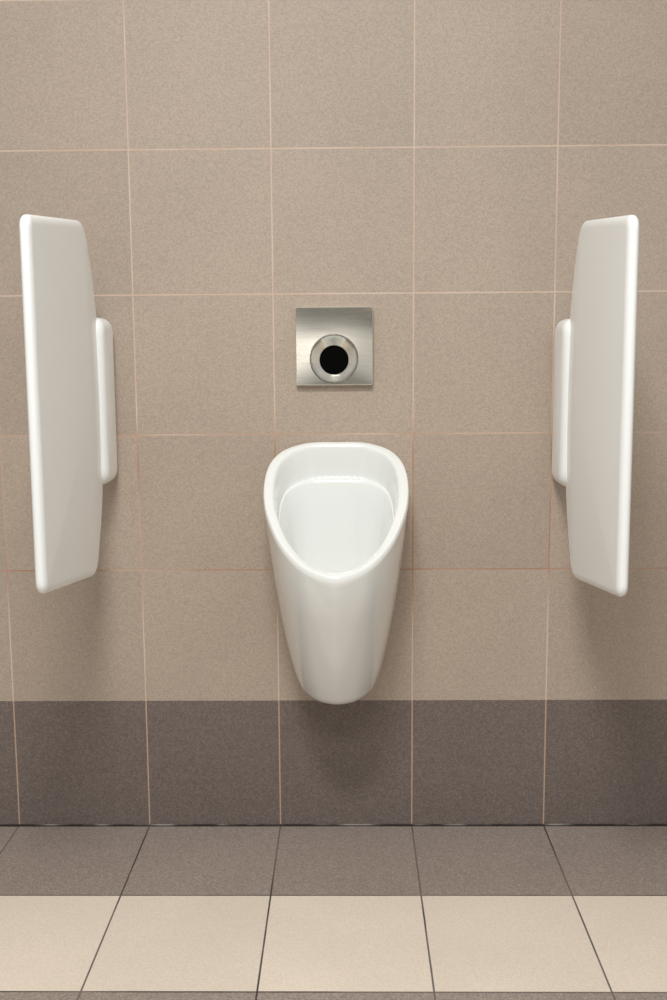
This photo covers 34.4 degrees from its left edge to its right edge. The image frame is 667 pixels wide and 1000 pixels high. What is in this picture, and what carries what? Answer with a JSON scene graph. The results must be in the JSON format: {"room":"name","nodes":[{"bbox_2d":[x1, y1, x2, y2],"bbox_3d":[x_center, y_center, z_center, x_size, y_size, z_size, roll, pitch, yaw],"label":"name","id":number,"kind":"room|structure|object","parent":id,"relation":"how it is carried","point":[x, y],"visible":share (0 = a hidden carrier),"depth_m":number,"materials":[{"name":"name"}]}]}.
{"room":"public restroom","nodes":[
{"label":"public restroom","id":0,"kind":"room"},
{"bbox_2d":[0,0,666,824],"bbox_3d":[0.020,-0.651,2.326,6.300,3.000,0.120,0,8,1],"label":"wall","id":1,"kind":"structure","parent":0,"point":[226,168],"depth_m":2.32,"materials":[{"name":"tile"}]},
{"bbox_2d":[19,214,116,593],"bbox_3d":[-0.497,-0.183,2.059,0.054,0.704,0.552,0,8,1],"label":"divider","id":2,"kind":"object","parent":1,"relation":"attached to","point":[69,354],"visible":1,"depth_m":1.94,"materials":[{"name":"white ceramic"}]},
{"bbox_2d":[295,307,372,384],"bbox_3d":[0.002,-0.329,2.302,0.165,0.165,0.017,0,8,1],"label":"plate","id":3,"kind":"object","parent":1,"relation":"attached to","point":[334,345],"visible":1,"depth_m":2.30,"materials":[{"name":"metal"}]},
{"bbox_2d":[263,442,408,704],"bbox_3d":[0.006,0.164,2.205,0.302,0.539,0.346,0,8,1],"label":"urinal","id":4,"kind":"object","parent":1,"relation":"attached to","point":[336,512],"visible":1,"depth_m":2.23,"materials":[{"name":"white ceramic"}]},
{"bbox_2d":[274,447,397,572],"bbox_3d":[0.006,0.128,2.201,0.256,0.444,0.307,0,8,1],"label":"bowl","id":5,"kind":"object","parent":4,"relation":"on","point":[336,508],"depth_m":2.31,"materials":[{"name":"white ceramic"}]},
{"bbox_2d":[552,215,639,596],"bbox_3d":[0.491,-0.179,2.046,0.054,0.704,0.552,0,8,1],"label":"divider","id":6,"kind":"object","parent":1,"relation":"attached to","point":[595,348],"visible":1,"depth_m":1.93,"materials":[{"name":"white ceramic"}]},
{"bbox_2d":[0,825,666,999],"bbox_3d":[0.003,1.072,0.488,6.300,0.100,4.000,0,8,1],"label":"floor","id":7,"kind":"structure","parent":0,"point":[88,912],"depth_m":2.08,"materials":[{"name":"tile"}]}
]}

